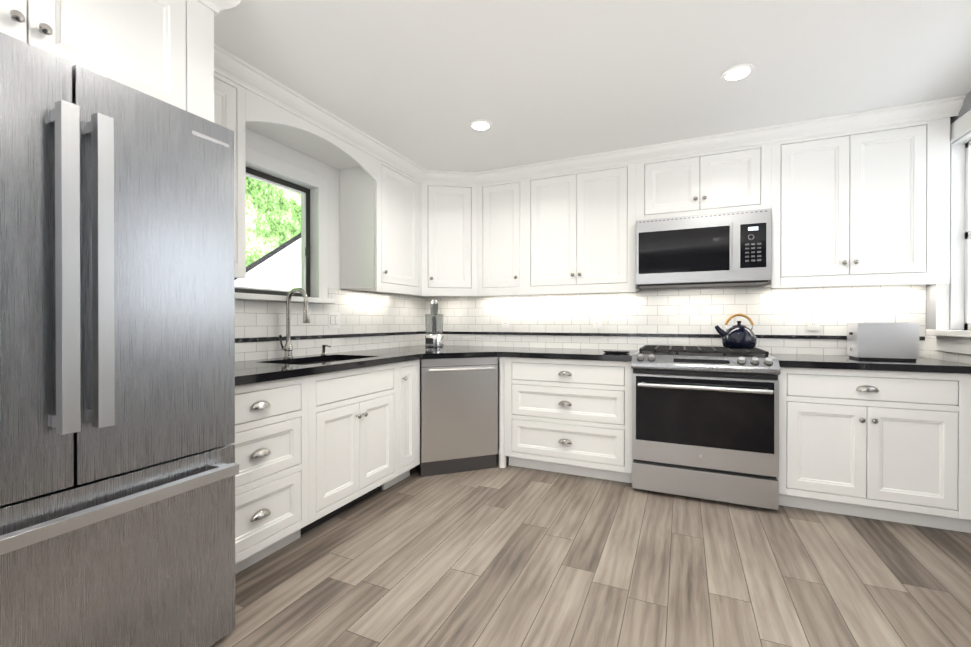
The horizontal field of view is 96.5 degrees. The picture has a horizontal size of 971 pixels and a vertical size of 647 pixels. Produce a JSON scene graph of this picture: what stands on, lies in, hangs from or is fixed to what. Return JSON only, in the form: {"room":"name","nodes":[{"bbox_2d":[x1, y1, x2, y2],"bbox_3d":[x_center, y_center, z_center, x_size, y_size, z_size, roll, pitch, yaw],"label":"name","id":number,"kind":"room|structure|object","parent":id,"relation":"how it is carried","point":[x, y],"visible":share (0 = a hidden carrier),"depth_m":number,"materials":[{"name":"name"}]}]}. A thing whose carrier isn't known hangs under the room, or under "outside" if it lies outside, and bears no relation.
{"room":"kitchen","nodes":[
{"label":"kitchen","id":0,"kind":"room"},
{"bbox_2d":[235,233,300,289],"bbox_3d":[-2.484,0.182,5.090,0.020,3.889,2.641,0,0,24],"label":"gable","id":1,"kind":"object","parent":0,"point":[264,263],"depth_m":5.16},
{"bbox_2d":[235,128,410,359],"bbox_3d":[-1.935,-0.068,1.666,0.150,2.420,6.380,0,0,24],"label":"wall","id":2,"kind":"structure","parent":0,"point":[277,151],"depth_m":3.10,"materials":[{"name":"white paint"}]},
{"bbox_2d":[0,0,213,122],"bbox_3d":[-1.566,-0.985,1.357,0.768,0.544,0.990,0,0,24],"label":"upper cabinet","id":3,"kind":"object","parent":2,"relation":"attached to","point":[162,50],"visible":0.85,"depth_m":1.43,"materials":[{"name":"white wood"}]},
{"bbox_2d":[214,72,245,277],"bbox_3d":[-1.452,-0.745,2.081,0.378,1.030,0.420,0,0,24],"label":"upper cabinet","id":4,"kind":"object","parent":2,"relation":"attached to","point":[229,104],"visible":0.19,"depth_m":2.17,"materials":[{"name":"white wood"}]},
{"bbox_2d":[245,89,376,181],"bbox_3d":[-1.165,-1.148,2.750,0.347,0.230,1.040,0,0,24],"label":"arched valance","id":5,"kind":"object","parent":2,"relation":"attached to","point":[268,119],"visible":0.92,"depth_m":2.71,"materials":[{"name":"white wood"}]},
{"bbox_2d":[235,288,426,361],"bbox_3d":[-1.162,-0.022,3.171,0.009,0.483,2.640,0,0,24],"label":"tile backsplash","id":6,"kind":"structure","parent":2,"relation":"attached to","point":[368,320],"depth_m":3.25,"materials":[{"name":"white tile"}]},
{"bbox_2d":[328,312,339,327],"bbox_3d":[-1.128,-0.025,3.233,0.008,0.118,0.115,0,0,24],"label":"switch plate","id":7,"kind":"object","parent":6,"relation":"attached to","point":[333,319],"visible":1,"depth_m":3.23,"materials":[{"name":"white plastic"}]},
{"bbox_2d":[340,159,421,295],"bbox_3d":[-0.811,-0.751,3.492,0.378,1.030,0.600,0,0,24],"label":"upper cabinet","id":8,"kind":"object","parent":2,"relation":"attached to","point":[381,234],"visible":0.88,"depth_m":3.27,"materials":[{"name":"white wood"}]},
{"bbox_2d":[210,444,970,646],"bbox_3d":[-0.128,1.175,0.851,4.120,0.060,6.380,0,0,24],"label":"floor","id":9,"kind":"structure","parent":0,"point":[510,556],"depth_m":1.97,"materials":[{"name":"wood"}]},
{"bbox_2d":[0,32,238,646],"bbox_3d":[-1.468,0.223,1.329,0.941,1.840,0.910,0,0,24],"label":"fridge","id":10,"kind":"object","parent":9,"relation":"on","point":[119,468],"visible":1,"depth_m":1.23,"materials":[{"name":"silver metal"}]},
{"bbox_2d":[231,376,308,573],"bbox_3d":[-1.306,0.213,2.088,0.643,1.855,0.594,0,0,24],"label":"base cabinet","id":11,"kind":"object","parent":9,"relation":"on","point":[272,476],"visible":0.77,"depth_m":2.04,"materials":[{"name":"white wood"}]},
{"bbox_2d":[295,363,397,539],"bbox_3d":[-1.021,0.700,2.710,0.648,0.875,0.770,0,0,24],"label":"base cabinet","id":12,"kind":"object","parent":9,"relation":"on","point":[352,437],"visible":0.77,"depth_m":2.53,"materials":[{"name":"white wood"}]},
{"bbox_2d":[387,359,419,487],"bbox_3d":[-0.805,0.698,3.186,0.648,0.875,0.276,0,0,24],"label":"base cabinet","id":13,"kind":"object","parent":9,"relation":"on","point":[408,415],"visible":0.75,"depth_m":3.07,"materials":[{"name":"white wood"}]},
{"bbox_2d":[415,357,497,476],"bbox_3d":[-0.280,0.697,3.528,0.602,0.873,0.633,0,0,-21],"label":"dishwasher","id":14,"kind":"object","parent":9,"relation":"on","point":[458,414],"visible":0.94,"depth_m":3.27,"materials":[{"name":"silver metal"}]},
{"bbox_2d":[498,357,631,482],"bbox_3d":[0.673,0.697,3.467,1.014,0.875,0.643,0,0,24],"label":"drawers","id":15,"kind":"object","parent":9,"relation":"on","point":[570,416],"visible":0.85,"depth_m":3.18,"materials":[{"name":"white wood"}]},
{"bbox_2d":[235,345,970,385],"bbox_3d":[0.576,0.243,2.398,3.814,0.039,2.667,0,0,24],"label":"countertop","id":16,"kind":"structure","parent":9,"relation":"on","point":[255,371],"depth_m":2.69,"materials":[{"name":"black stone"}]},
{"bbox_2d":[279,287,309,357],"bbox_3d":[-1.208,-0.004,2.727,0.207,0.452,0.108,0,0,24],"label":"faucet","id":17,"kind":"object","parent":16,"relation":"on","point":[287,348],"visible":1,"depth_m":2.76,"materials":[{"name":"silver metal"}]},
{"bbox_2d":[296,360,343,364],"bbox_3d":[-1.021,0.364,2.714,0.406,0.202,0.666,0,0,24],"label":"sink basin","id":18,"kind":"object","parent":16,"relation":"in","point":[319,362],"depth_m":2.95,"materials":[{"name":"grey metal"}]},
{"bbox_2d":[321,345,330,354],"bbox_3d":[-1.122,0.184,3.045,0.081,0.072,0.040,0,0,24],"label":"soap dispenser","id":19,"kind":"object","parent":16,"relation":"on","point":[323,350],"visible":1,"depth_m":3.04,"materials":[{"name":"silver metal"}]},
{"bbox_2d":[425,300,443,346],"bbox_3d":[-0.474,0.001,4.012,0.176,0.430,0.176,0,0,24],"label":"food processor","id":20,"kind":"object","parent":16,"relation":"on","point":[434,336],"visible":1,"depth_m":3.94,"materials":[{"name":"silver metal"}]},
{"bbox_2d":[603,351,629,352],"bbox_3d":[0.974,0.213,3.224,0.198,0.014,0.106,0,0,24],"label":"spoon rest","id":21,"kind":"object","parent":16,"relation":"on","point":[616,351],"visible":1,"depth_m":3.20,"materials":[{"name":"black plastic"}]},
{"bbox_2d":[847,323,919,360],"bbox_3d":[2.471,0.109,2.713,0.302,0.226,0.190,0,0,24],"label":"toaster","id":22,"kind":"object","parent":16,"relation":"on","point":[884,341],"visible":1,"depth_m":2.63,"materials":[{"name":"silver plastic"}]},
{"bbox_2d":[631,345,779,509],"bbox_3d":[1.491,0.655,3.022,0.838,0.962,0.760,0,0,24],"label":"range","id":23,"kind":"object","parent":9,"relation":"on","point":[705,422],"visible":1,"depth_m":2.73,"materials":[{"name":"silver metal"}]},
{"bbox_2d":[715,314,756,348],"bbox_3d":[1.785,0.051,3.096,0.264,0.244,0.216,0,0,24],"label":"kettle","id":24,"kind":"object","parent":23,"relation":"on","point":[738,335],"visible":1,"depth_m":3.03,"materials":[{"name":"blue metal"}]},
{"bbox_2d":[778,367,970,532],"bbox_3d":[2.316,0.700,2.718,0.910,0.875,0.648,0,0,24],"label":"base cabinet","id":25,"kind":"object","parent":9,"relation":"on","point":[893,446],"visible":0.88,"depth_m":2.45,"materials":[{"name":"white wood"}]},
{"bbox_2d":[214,0,970,171],"bbox_3d":[-0.128,-1.304,0.840,4.120,0.060,6.380,0,0,24],"label":"ceiling","id":26,"kind":"structure","parent":0,"point":[423,83],"depth_m":2.14,"materials":[{"name":"white paint"}]},
{"bbox_2d":[469,119,491,129],"bbox_3d":[-0.031,-1.277,2.795,0.152,0.012,0.152,0,0,24],"label":"recessed light","id":27,"kind":"object","parent":26,"relation":"in","point":[480,124],"visible":1,"depth_m":2.78,"materials":[{"name":"white"}]},
{"bbox_2d":[721,64,754,80],"bbox_3d":[1.284,-1.274,2.208,0.152,0.012,0.152,0,0,24],"label":"recessed light","id":28,"kind":"object","parent":26,"relation":"in","point":[737,72],"visible":1,"depth_m":2.19,"materials":[{"name":"white plastic"}]},
{"bbox_2d":[441,285,846,443],"bbox_3d":[1.169,-0.077,3.677,3.780,2.420,0.150,0,0,24],"label":"wall","id":29,"kind":"structure","parent":0,"point":[761,286],"depth_m":3.44,"materials":[{"name":"white"}]},
{"bbox_2d":[390,183,476,296],"bbox_3d":[-0.394,-0.753,3.966,0.746,1.030,0.606,0,0,24],"label":"upper cabinet","id":30,"kind":"object","parent":29,"relation":"attached to","point":[449,239],"visible":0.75,"depth_m":3.74,"materials":[{"name":"white wood"}]},
{"bbox_2d":[477,178,524,295],"bbox_3d":[0.194,-0.752,3.824,0.440,1.030,0.378,0,0,24],"label":"upper cabinet","id":31,"kind":"object","parent":29,"relation":"attached to","point":[500,238],"visible":0.83,"depth_m":3.69,"materials":[{"name":"white wood"}]},
{"bbox_2d":[525,162,639,294],"bbox_3d":[0.790,-0.751,3.553,0.870,1.030,0.378,0,0,24],"label":"upper cabinet","id":32,"kind":"object","parent":29,"relation":"attached to","point":[580,231],"visible":0.88,"depth_m":3.40,"materials":[{"name":"white wood"}]},
{"bbox_2d":[427,285,922,356],"bbox_3d":[1.127,-0.024,3.608,3.816,0.483,0.009,0,0,24],"label":"tile backsplash","id":33,"kind":"structure","parent":29,"relation":"attached to","point":[636,320],"depth_m":3.43,"materials":[{"name":"white tile"}]},
{"bbox_2d":[502,315,508,327],"bbox_3d":[0.187,-0.018,4.029,0.072,0.118,0.008,0,0,24],"label":"electrical outlet plate","id":34,"kind":"object","parent":33,"relation":"attached to","point":[505,321],"visible":1,"depth_m":4.03,"materials":[{"name":"white plastic"}]},
{"bbox_2d":[593,315,601,327],"bbox_3d":[0.951,-0.017,3.681,0.072,0.118,0.008,0,0,24],"label":"electrical outlet plate","id":35,"kind":"object","parent":33,"relation":"attached to","point":[597,321],"visible":1,"depth_m":3.68,"materials":[{"name":"white plastic"}]},
{"bbox_2d":[807,313,819,329],"bbox_3d":[2.317,-0.014,3.061,0.072,0.118,0.008,0,0,24],"label":"electrical outlet plate","id":36,"kind":"object","parent":33,"relation":"attached to","point":[813,321],"visible":1,"depth_m":3.06,"materials":[{"name":"white plastic"}]},
{"bbox_2d":[636,143,771,220],"bbox_3d":[1.576,-1.012,3.195,0.855,0.505,0.378,0,0,24],"label":"upper cabinet","id":37,"kind":"object","parent":29,"relation":"attached to","point":[730,180],"visible":0.73,"depth_m":3.04,"materials":[{"name":"white wood"}]},
{"bbox_2d":[636,208,770,289],"bbox_3d":[1.552,-0.512,3.151,0.834,0.475,0.469,0,0,24],"label":"microwave","id":38,"kind":"object","parent":37,"relation":"attached to","point":[729,249],"visible":1,"depth_m":2.98,"materials":[{"name":"silver metal"}]},
{"bbox_2d":[763,117,949,288],"bbox_3d":[2.363,-0.748,2.838,0.875,1.030,0.378,0,0,24],"label":"upper cabinet","id":39,"kind":"object","parent":29,"relation":"attached to","point":[868,207],"visible":0.9,"depth_m":2.68,"materials":[{"name":"white wood"}]},
{"bbox_2d":[923,91,970,357],"bbox_3d":[1.665,-0.061,0.030,0.180,2.420,6.380,0,0,24],"label":"wall","id":40,"kind":"structure","parent":0,"point":[930,288],"depth_m":2.72,"materials":[{"name":"white paint"}]},
{"bbox_2d":[196,0,965,184],"bbox_3d":[0.460,-1.235,1.710,3.469,0.084,3.309,0,0,24],"label":"crown molding","id":41,"kind":"structure","parent":40,"relation":"attached to","point":[236,70],"depth_m":2.80,"materials":[{"name":"white wood"}]},
{"bbox_2d":[923,284,970,363],"bbox_3d":[2.725,-0.019,2.520,0.005,0.483,0.610,0,0,24],"label":"tile backsplash","id":42,"kind":"structure","parent":40,"relation":"attached to","point":[929,342],"depth_m":2.72,"materials":[{"name":"white tile"}]},
{"label":"outside","id":43,"kind":"structure","parent":0,"visible":0},
{"bbox_2d":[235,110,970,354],"bbox_3d":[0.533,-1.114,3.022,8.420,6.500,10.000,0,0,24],"label":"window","id":44,"kind":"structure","parent":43,"point":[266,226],"depth_m":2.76,"materials":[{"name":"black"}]}
]}

